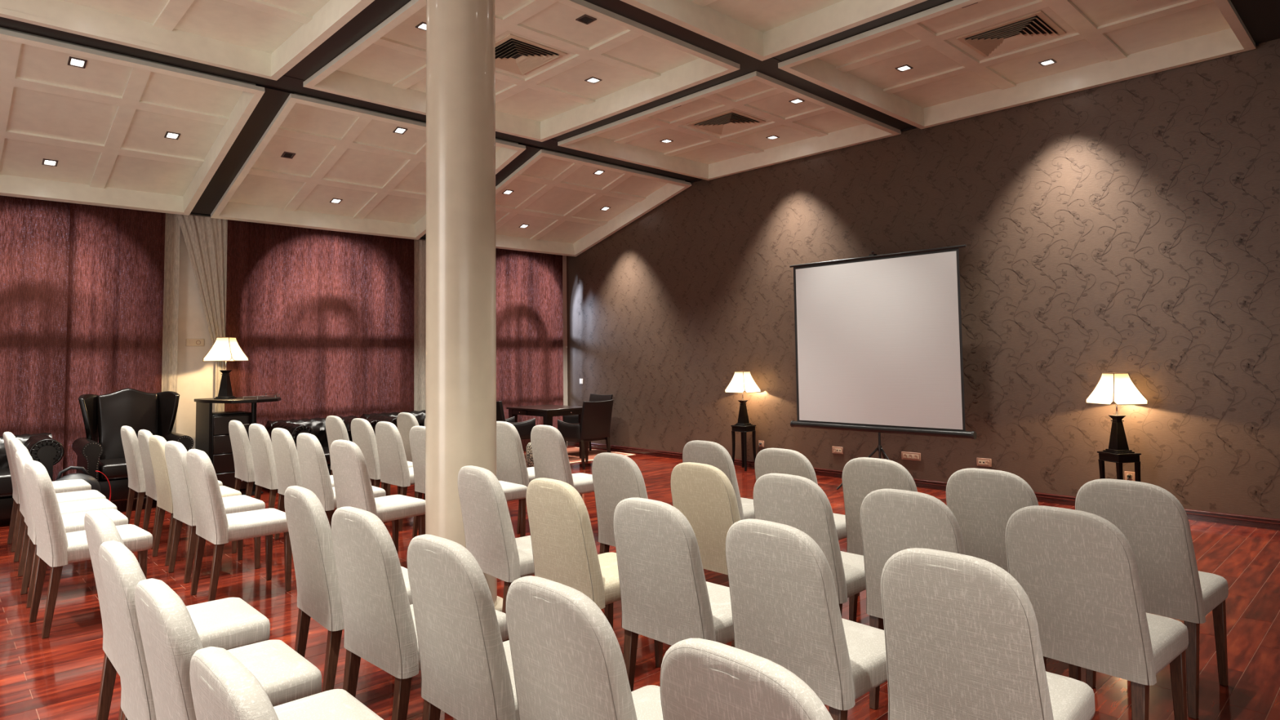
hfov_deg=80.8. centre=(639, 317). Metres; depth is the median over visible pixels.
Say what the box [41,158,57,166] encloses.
recessed light
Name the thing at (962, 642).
dining chair
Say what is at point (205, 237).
sheer curtain
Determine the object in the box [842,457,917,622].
dining chair
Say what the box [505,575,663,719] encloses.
dining chair
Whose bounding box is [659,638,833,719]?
dining chair
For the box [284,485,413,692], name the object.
dining chair
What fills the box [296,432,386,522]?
dining chair
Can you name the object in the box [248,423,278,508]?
dining chair
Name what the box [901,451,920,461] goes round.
wall socket
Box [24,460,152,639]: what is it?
dining chair
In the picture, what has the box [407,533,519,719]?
dining chair
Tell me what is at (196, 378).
wall
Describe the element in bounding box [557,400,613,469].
armchair
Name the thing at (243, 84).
ceiling
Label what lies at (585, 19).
recessed light
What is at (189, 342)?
switch plate
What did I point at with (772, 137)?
recessed light
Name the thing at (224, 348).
table lamp
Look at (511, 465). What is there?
dining chair
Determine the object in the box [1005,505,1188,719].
dining chair
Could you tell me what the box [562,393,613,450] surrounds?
armchair
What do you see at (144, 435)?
dining chair
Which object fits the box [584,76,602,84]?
recessed light
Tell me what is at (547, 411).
table
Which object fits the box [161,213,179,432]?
sheer curtain
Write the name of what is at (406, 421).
dining chair
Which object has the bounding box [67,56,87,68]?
recessed light
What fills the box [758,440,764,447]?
wall socket
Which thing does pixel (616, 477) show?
dining chair
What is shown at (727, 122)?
ceiling vent
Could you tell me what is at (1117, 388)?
table lamp
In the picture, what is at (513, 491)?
dining chair
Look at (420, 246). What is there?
sheer curtain
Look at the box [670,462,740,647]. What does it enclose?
dining chair
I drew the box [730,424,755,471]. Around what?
side table
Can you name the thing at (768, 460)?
dining chair
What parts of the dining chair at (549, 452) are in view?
backrest, seat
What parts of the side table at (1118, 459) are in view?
leg, leg, leg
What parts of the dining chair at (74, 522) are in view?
backrest, leg, leg, seat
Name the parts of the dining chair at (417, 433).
backrest, leg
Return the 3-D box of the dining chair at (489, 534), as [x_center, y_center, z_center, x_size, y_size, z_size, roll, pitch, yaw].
[-0.658,1.262,4.110,0.584,0.947,0.472,2,-4,-41]
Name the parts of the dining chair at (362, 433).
backrest, leg, leg, seat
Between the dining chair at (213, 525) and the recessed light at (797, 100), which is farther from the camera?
the recessed light at (797, 100)
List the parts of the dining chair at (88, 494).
backrest, leg, leg, seat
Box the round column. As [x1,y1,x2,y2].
[425,0,502,612]
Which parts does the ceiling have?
panel, panel, panel, panel, panel, panel, panel, panel, panel, panel, panel, panel, panel, panel, panel, panel, panel, panel, panel, panel, panel, panel, panel, panel, panel, panel, panel, panel, panel, panel, panel, panel, panel, panel, panel, panel, panel, panel, panel, panel, panel, panel, panel, panel, panel, panel, panel, panel, panel, panel, panel, panel, panel, panel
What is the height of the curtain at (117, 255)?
3.320 m
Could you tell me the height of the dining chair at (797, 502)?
0.947 m
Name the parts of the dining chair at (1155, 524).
leg, backrest, leg, seat, leg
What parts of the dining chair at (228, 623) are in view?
backrest, leg, leg, seat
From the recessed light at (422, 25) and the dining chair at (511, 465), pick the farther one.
the dining chair at (511, 465)
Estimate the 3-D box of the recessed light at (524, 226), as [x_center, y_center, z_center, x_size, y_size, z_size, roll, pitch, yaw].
[-1.843,-1.458,11.961,0.124,0.041,0.122,2,-4,-43]
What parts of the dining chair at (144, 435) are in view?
backrest, leg, leg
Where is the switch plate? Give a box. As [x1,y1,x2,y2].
[186,338,204,346]
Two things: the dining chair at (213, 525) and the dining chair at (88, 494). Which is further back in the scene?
the dining chair at (88, 494)
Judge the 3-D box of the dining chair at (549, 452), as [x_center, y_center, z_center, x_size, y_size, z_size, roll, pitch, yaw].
[-0.594,1.379,6.415,0.584,0.962,0.472,2,-4,-43]
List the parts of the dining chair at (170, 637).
backrest, seat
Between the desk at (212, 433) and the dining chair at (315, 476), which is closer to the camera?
the dining chair at (315, 476)
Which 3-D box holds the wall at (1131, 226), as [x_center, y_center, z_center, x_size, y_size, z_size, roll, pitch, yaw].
[3.286,-0.322,8.676,0.202,4.700,14.000,2,-4,-43]
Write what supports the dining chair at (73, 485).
on the floor
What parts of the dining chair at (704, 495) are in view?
backrest, leg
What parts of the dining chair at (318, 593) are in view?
leg, backrest, leg, seat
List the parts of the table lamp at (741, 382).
lamp shade, shade trim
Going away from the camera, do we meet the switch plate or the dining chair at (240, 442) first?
the dining chair at (240, 442)
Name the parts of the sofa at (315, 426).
arm, scroll panel, backrest, seat, arm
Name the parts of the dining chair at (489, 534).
backrest, leg, seat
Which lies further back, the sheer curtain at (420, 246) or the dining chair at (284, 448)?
the sheer curtain at (420, 246)
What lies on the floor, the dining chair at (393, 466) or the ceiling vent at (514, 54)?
the dining chair at (393, 466)
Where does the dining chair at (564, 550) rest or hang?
on the floor
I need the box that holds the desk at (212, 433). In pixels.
[194,393,280,495]
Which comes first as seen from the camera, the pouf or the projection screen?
the projection screen
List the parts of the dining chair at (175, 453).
leg, backrest, leg, leg, seat, leg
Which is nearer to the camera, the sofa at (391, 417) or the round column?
the round column
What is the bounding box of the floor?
[0,445,1279,719]
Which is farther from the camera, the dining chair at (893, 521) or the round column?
the round column
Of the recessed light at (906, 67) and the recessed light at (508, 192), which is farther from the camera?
the recessed light at (508, 192)
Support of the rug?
on the floor
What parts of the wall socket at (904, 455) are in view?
plate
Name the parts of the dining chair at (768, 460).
backrest, seat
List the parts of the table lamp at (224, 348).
shade trim, lamp shade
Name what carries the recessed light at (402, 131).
in the ceiling
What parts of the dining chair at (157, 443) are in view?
leg, backrest, leg, seat, leg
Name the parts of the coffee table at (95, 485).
handle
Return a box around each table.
[53,466,111,501]
[506,404,585,458]
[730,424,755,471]
[1097,450,1141,481]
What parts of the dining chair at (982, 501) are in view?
backrest, leg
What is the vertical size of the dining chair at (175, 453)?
0.962 m
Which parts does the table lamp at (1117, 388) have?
lamp shade, shade trim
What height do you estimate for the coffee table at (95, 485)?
0.538 m
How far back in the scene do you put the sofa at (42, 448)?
7.31 m
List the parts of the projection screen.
leg, casing, leg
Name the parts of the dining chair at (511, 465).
backrest, leg, seat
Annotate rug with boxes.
[524,447,635,463]
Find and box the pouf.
[525,442,533,467]
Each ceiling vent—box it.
[495,34,567,75]
[687,109,765,134]
[955,10,1066,57]
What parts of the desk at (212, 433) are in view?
panel, drawer, drawer, drawer, drawer, post, gallery rail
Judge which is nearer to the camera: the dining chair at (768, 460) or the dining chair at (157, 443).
the dining chair at (768, 460)
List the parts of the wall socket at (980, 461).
plate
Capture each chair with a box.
[3,431,91,551]
[8,438,106,571]
[13,443,116,586]
[15,449,128,608]
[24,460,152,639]
[71,387,193,501]
[84,510,270,719]
[98,540,321,719]
[120,425,146,526]
[134,577,383,719]
[137,429,222,548]
[148,435,241,565]
[164,440,265,582]
[186,448,292,601]
[189,646,278,719]
[228,420,284,511]
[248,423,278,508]
[271,427,334,539]
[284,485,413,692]
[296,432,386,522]
[325,415,390,496]
[329,440,425,555]
[331,506,508,719]
[351,417,415,497]
[374,421,425,531]
[396,412,419,462]
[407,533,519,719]
[408,426,425,537]
[457,465,534,640]
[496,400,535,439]
[496,421,535,533]
[498,480,527,537]
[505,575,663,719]
[525,477,662,667]
[530,424,594,497]
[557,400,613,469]
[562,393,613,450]
[591,452,648,554]
[613,497,733,691]
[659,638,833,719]
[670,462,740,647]
[682,440,755,519]
[725,518,887,719]
[753,473,884,630]
[754,448,859,595]
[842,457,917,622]
[860,488,965,709]
[880,547,1095,719]
[946,467,1046,669]
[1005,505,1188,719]
[1075,478,1228,719]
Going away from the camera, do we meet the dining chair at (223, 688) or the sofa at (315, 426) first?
the dining chair at (223, 688)
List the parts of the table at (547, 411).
leg, drawer, leg, drawer, leg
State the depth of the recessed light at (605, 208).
11.93 m
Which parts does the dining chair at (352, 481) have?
backrest, leg, seat, leg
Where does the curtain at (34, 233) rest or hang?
hanging from the rail
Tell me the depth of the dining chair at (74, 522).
4.88 m
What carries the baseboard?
attached to the wall at (1131, 226)
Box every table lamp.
[202,337,248,399]
[724,371,760,426]
[1085,372,1147,453]
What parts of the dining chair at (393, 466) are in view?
leg, backrest, leg, seat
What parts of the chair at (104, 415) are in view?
arm, seat, backrest, arm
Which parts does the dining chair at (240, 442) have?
leg, backrest, leg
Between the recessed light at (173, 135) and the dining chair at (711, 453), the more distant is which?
the recessed light at (173, 135)
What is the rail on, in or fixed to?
attached to the ceiling
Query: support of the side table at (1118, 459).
on the floor
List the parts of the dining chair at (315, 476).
backrest, leg, seat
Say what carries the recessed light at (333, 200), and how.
in the ceiling
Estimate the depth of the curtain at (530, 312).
12.57 m
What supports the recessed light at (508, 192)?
in the ceiling
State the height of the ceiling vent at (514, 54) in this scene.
0.030 m
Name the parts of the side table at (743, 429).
leg, leg, leg, leg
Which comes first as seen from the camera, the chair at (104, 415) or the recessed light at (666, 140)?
the chair at (104, 415)
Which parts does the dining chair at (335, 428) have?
backrest, leg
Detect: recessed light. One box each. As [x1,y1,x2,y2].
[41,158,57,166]
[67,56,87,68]
[164,131,180,139]
[280,151,295,159]
[329,198,342,204]
[392,126,408,134]
[415,22,426,31]
[502,189,513,195]
[518,223,529,228]
[575,13,596,24]
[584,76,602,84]
[592,169,604,175]
[600,206,610,210]
[660,138,673,143]
[765,135,779,139]
[788,97,804,104]
[894,64,913,71]
[1038,58,1057,66]
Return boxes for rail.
[190,212,426,239]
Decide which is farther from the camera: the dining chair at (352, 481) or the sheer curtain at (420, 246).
the sheer curtain at (420, 246)
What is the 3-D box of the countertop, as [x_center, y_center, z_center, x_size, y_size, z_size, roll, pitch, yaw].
[-4.689,0.969,8.893,0.810,0.035,0.979,2,-4,-43]
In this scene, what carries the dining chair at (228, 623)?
on the floor
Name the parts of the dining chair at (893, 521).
leg, backrest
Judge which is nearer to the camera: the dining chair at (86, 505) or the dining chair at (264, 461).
the dining chair at (86, 505)
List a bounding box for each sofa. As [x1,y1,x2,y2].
[0,432,64,519]
[265,415,380,475]
[360,409,425,427]
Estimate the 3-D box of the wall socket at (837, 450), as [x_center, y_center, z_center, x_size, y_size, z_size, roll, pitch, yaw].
[2.449,1.640,9.322,0.018,0.085,0.152,2,-4,-43]
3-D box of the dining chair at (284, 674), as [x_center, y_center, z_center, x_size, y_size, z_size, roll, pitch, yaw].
[-1.409,1.178,2.461,0.584,0.955,0.472,2,-4,-43]
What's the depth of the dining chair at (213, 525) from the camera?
4.80 m
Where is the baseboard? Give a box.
[567,440,1279,530]
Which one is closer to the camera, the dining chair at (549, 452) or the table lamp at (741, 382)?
the dining chair at (549, 452)
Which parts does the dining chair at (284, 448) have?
leg, backrest, leg, seat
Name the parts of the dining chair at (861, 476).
leg, backrest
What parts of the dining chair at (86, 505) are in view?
backrest, leg, seat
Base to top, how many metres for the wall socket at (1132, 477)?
0.085 m
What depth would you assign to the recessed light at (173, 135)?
7.83 m
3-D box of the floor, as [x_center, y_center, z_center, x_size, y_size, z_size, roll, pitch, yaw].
[-1.039,1.801,4.107,12.244,0.120,13.550,2,-4,-43]
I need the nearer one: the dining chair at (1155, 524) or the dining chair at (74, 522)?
the dining chair at (1155, 524)
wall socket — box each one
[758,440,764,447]
[831,446,843,453]
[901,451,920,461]
[976,457,991,466]
[1124,471,1135,480]
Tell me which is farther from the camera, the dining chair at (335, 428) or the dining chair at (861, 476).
the dining chair at (335, 428)
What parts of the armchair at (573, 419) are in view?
panel, leg, backrest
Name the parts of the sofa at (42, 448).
seat, backrest, arm, scroll panel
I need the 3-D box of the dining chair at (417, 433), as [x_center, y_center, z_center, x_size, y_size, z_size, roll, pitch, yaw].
[-1.649,1.399,6.497,0.472,0.962,0.584,-4,-4,45]
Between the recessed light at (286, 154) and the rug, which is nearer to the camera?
the recessed light at (286, 154)
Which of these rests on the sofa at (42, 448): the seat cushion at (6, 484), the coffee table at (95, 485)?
the seat cushion at (6, 484)
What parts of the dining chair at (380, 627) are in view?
leg, backrest, leg, seat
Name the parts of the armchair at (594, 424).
panel, leg, seat, leg, backrest, leg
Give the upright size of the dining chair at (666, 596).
0.947 m
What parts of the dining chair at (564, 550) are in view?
backrest, leg, seat, leg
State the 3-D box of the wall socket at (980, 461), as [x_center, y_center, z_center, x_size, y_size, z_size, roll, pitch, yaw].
[3.674,1.543,8.035,0.018,0.085,0.153,2,-4,-43]
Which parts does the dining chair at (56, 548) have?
leg, backrest, leg, seat, leg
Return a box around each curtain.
[0,195,70,481]
[62,203,165,476]
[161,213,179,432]
[176,213,227,412]
[224,219,414,426]
[413,239,426,410]
[495,248,563,450]
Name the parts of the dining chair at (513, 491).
seat, leg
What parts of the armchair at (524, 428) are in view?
backrest, panel, panel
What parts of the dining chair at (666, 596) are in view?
leg, backrest, seat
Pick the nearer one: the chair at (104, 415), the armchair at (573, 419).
the chair at (104, 415)
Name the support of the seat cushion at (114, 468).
on the chair at (104, 415)
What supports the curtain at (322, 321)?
hanging from the rail
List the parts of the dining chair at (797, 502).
backrest, leg, seat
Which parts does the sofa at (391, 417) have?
arm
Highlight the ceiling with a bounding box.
[0,0,1279,256]
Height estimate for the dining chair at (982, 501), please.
0.947 m
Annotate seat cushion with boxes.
[0,467,13,497]
[98,457,128,479]
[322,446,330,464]
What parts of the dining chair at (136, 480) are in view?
leg, backrest, leg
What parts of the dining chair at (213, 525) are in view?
leg, backrest, leg, seat, leg, leg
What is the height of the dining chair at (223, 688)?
0.955 m
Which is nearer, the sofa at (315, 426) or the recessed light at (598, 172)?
the sofa at (315, 426)
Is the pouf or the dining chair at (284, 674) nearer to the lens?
the dining chair at (284, 674)
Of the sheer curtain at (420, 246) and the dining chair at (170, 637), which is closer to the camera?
the dining chair at (170, 637)
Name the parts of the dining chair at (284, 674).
leg, backrest, seat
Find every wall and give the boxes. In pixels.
[176,213,567,448]
[566,38,1279,519]
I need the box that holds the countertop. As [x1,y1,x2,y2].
[194,396,280,403]
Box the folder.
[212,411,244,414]
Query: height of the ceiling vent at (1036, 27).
0.030 m
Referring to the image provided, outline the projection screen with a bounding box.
[789,244,976,489]
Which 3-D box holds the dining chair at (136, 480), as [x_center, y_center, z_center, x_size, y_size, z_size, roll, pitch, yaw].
[-4.426,1.461,6.932,0.584,0.962,0.472,2,-4,-44]
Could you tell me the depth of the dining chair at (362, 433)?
7.21 m
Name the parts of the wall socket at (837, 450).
plate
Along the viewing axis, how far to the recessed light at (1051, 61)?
7.24 m
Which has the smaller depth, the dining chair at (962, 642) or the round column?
the dining chair at (962, 642)
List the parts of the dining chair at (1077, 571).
leg, backrest, leg, seat, leg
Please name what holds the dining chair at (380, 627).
on the floor
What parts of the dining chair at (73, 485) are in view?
backrest, leg, leg, seat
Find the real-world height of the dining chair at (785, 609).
0.947 m

